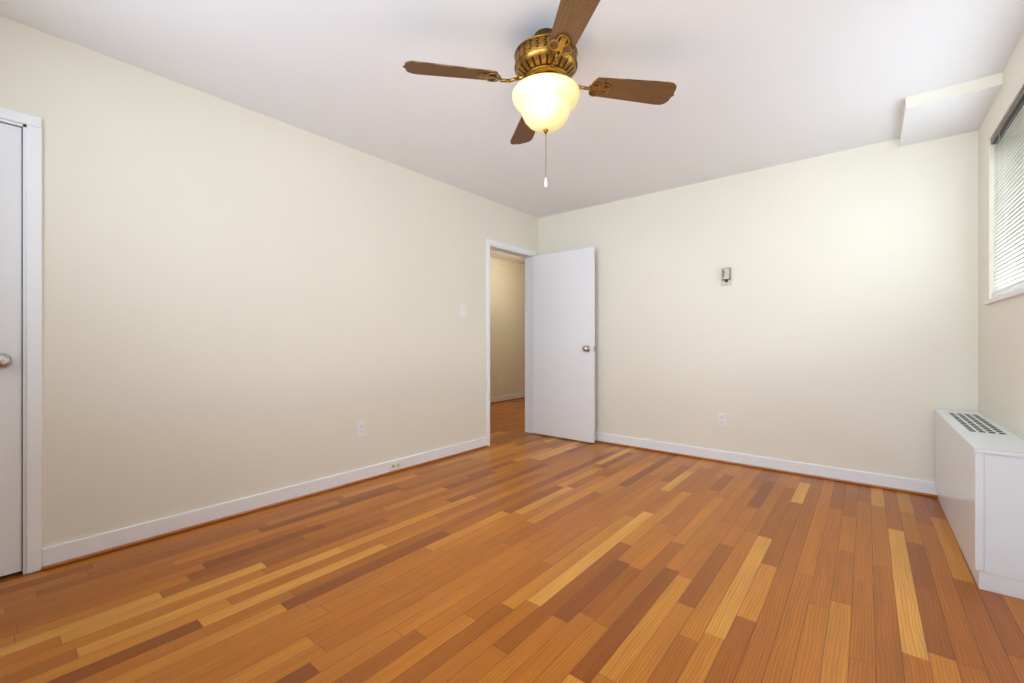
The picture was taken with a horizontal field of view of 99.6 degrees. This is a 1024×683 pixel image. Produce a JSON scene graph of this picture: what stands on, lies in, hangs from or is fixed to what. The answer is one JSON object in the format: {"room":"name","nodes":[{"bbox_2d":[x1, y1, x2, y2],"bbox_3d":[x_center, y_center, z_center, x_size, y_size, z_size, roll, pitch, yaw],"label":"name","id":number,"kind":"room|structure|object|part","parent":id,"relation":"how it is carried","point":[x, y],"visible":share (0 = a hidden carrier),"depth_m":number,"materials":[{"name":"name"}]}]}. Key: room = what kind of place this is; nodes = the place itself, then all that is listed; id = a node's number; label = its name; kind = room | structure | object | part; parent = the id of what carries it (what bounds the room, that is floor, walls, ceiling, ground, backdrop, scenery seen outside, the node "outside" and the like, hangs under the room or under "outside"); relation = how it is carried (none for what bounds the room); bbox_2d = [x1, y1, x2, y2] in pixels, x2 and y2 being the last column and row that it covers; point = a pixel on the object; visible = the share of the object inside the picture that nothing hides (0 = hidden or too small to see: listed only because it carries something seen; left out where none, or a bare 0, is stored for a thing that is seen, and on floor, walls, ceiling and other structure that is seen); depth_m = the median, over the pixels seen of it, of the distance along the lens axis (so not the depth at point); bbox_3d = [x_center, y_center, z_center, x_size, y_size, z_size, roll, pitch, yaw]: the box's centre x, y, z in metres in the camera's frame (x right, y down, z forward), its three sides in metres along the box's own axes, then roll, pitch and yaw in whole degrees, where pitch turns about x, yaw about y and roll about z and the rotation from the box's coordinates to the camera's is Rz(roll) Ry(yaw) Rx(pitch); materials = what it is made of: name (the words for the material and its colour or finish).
{"room":"empty bedroom","nodes":[
{"label":"empty bedroom","id":0,"kind":"room"},
{"bbox_2d":[0,16,538,547],"bbox_3d":[-0.058,-0.184,4.519,0.120,2.400,8.680,0,0,39],"label":"wall","id":1,"kind":"structure","parent":0,"point":[238,302],"depth_m":2.47,"materials":[{"name":"beige paint"}]},
{"bbox_2d":[0,122,22,576],"bbox_3d":[-2.362,0.039,1.600,0.105,1.954,0.736,0,0,39],"label":"closet door","id":2,"kind":"structure","parent":1,"relation":"in","point":[11,349],"depth_m":1.87,"materials":[{"name":"white paint"}]},
{"bbox_2d":[42,437,487,569],"bbox_3d":[-1.164,0.969,3.052,0.027,0.095,2.916,0,0,39],"label":"baseboard","id":3,"kind":"structure","parent":1,"relation":"attached to","point":[57,555],"depth_m":2.46,"materials":[{"name":"white paint"}]},
{"bbox_2d":[390,460,400,470],"bbox_3d":[-0.899,0.963,3.359,0.018,0.062,0.105,0,0,39],"label":"jack","id":4,"kind":"object","parent":3,"relation":"attached to","point":[395,465],"visible":1,"depth_m":3.36,"materials":[{"name":"white plastic"}]},
{"bbox_2d":[357,421,365,437],"bbox_3d":[-1.096,0.637,3.149,0.008,0.115,0.070,0,0,39],"label":"electrical outlet","id":5,"kind":"object","parent":1,"relation":"attached to","point":[361,428],"visible":1,"depth_m":3.15,"materials":[{"name":"white plastic"}]},
{"bbox_2d":[460,304,465,316],"bbox_3d":[-0.445,-0.278,3.938,0.016,0.115,0.070,0,0,39],"label":"switch plate","id":6,"kind":"object","parent":1,"relation":"attached to","point":[462,310],"visible":1,"depth_m":3.94,"materials":[{"name":"white plastic"}]},
{"bbox_2d":[533,247,594,442],"bbox_3d":[0.525,0.035,4.528,0.764,1.939,0.175,0,0,39],"label":"entry door","id":7,"kind":"structure","parent":1,"relation":"in","point":[564,344],"depth_m":4.49,"materials":[{"name":"white paint"}]},
{"bbox_2d":[490,257,524,397],"bbox_3d":[-0.543,-0.184,6.957,0.120,2.400,5.520,0,0,39],"label":"wall","id":8,"kind":"structure","parent":0,"point":[507,322],"depth_m":7.43,"materials":[{"name":"beige paint"}]},
{"bbox_2d":[490,393,524,403],"bbox_3d":[-0.512,0.969,6.880,0.027,0.095,5.200,0,0,39],"label":"baseboard","id":9,"kind":"structure","parent":8,"relation":"attached to","point":[521,395],"depth_m":7.39,"materials":[{"name":"white paint"}]},
{"bbox_2d":[0,398,1023,682],"bbox_3d":[0.580,1.066,3.996,5.770,0.100,8.680,0,0,39],"label":"floor","id":10,"kind":"structure","parent":0,"point":[514,552],"depth_m":1.78,"materials":[{"name":"brown wood"}]},
{"bbox_2d":[934,409,1023,599],"bbox_3d":[2.400,0.726,2.236,0.198,0.579,1.342,0,0,39],"label":"convector","id":11,"kind":"object","parent":10,"relation":"on","point":[979,471],"visible":0.96,"depth_m":1.77,"materials":[{"name":"white metal"}]},
{"bbox_2d":[0,0,1023,264],"bbox_3d":[0.580,-1.404,3.996,5.770,0.160,8.680,0,0,39],"label":"ceiling","id":12,"kind":"structure","parent":0,"point":[760,84],"depth_m":2.24,"materials":[{"name":"white paint"}]},
{"bbox_2d":[403,0,676,187],"bbox_3d":[0.154,-1.043,1.967,0.942,0.682,0.942,0,0,35],"label":"fan","id":13,"kind":"object","parent":12,"relation":"hanging from","point":[546,93],"visible":1,"depth_m":1.89,"materials":[{"name":"brown wood"}]},
{"bbox_3d":[-0.200,-1.181,1.907,0.546,0.043,0.136,0,13,-10],"label":"blade","id":14,"kind":"part","parent":13,"relation":"part of","materials":[{"name":"brown wood"}]},
{"bbox_3d":[0.154,-1.050,1.967,0.306,0.179,0.306,0,0,39],"label":"lamp shade","id":15,"kind":"part","parent":13,"relation":"part of","materials":[{"name":"white glass"}]},
{"bbox_3d":[0.215,-1.181,1.614,0.136,0.043,0.546,13,-2,-9],"label":"blade","id":16,"kind":"part","parent":13,"relation":"part of","materials":[{"name":"brown wood"}]},
{"bbox_3d":[0.508,-1.181,2.028,0.546,0.043,0.136,0,-13,-10],"label":"blade","id":17,"kind":"part","parent":13,"relation":"part of","materials":[{"name":"brown wood"}]},
{"bbox_2d":[539,130,977,481],"bbox_3d":[1.750,-0.184,3.751,3.650,2.400,0.120,0,0,39],"label":"wall","id":18,"kind":"structure","parent":0,"point":[834,323],"depth_m":3.31,"materials":[{"name":"beige paint"}]},
{"bbox_2d":[718,413,726,426],"bbox_3d":[1.773,0.662,3.649,0.070,0.115,0.008,0,0,39],"label":"electrical outlet","id":19,"kind":"object","parent":18,"relation":"attached to","point":[722,419],"visible":1,"depth_m":3.65,"materials":[{"name":"white plastic"}]},
{"bbox_2d":[722,268,730,285],"bbox_3d":[1.789,-0.543,3.619,0.072,0.147,0.035,0,0,39],"label":"thermostat","id":20,"kind":"object","parent":18,"relation":"attached to","point":[726,276],"visible":1,"depth_m":3.61,"materials":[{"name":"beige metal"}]},
{"bbox_2d":[595,432,937,497],"bbox_3d":[1.596,0.969,3.781,3.346,0.095,0.027,0,0,39],"label":"baseboard","id":21,"kind":"structure","parent":18,"relation":"attached to","point":[907,485],"depth_m":3.36,"materials":[{"name":"white paint"}]},
{"bbox_2d":[978,32,1023,439],"bbox_3d":[1.493,-0.184,0.762,0.260,2.400,4.831,0,0,39],"label":"wall","id":22,"kind":"structure","parent":0,"point":[1000,363],"depth_m":2.41,"materials":[{"name":"beige paint"}]},
{"bbox_2d":[984,288,1023,304],"bbox_3d":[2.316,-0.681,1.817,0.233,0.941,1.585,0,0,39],"label":"window sill","id":23,"kind":"structure","parent":22,"relation":"in","point":[1006,296],"depth_m":2.12,"materials":[{"name":"white paint"}]},
{"bbox_2d":[991,88,1023,296],"bbox_3d":[2.255,-0.703,1.868,0.033,0.895,1.540,0,0,39],"label":"window blind","id":24,"kind":"object","parent":22,"relation":"attached to","point":[1014,110],"visible":1,"depth_m":2.19,"materials":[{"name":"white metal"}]}
]}

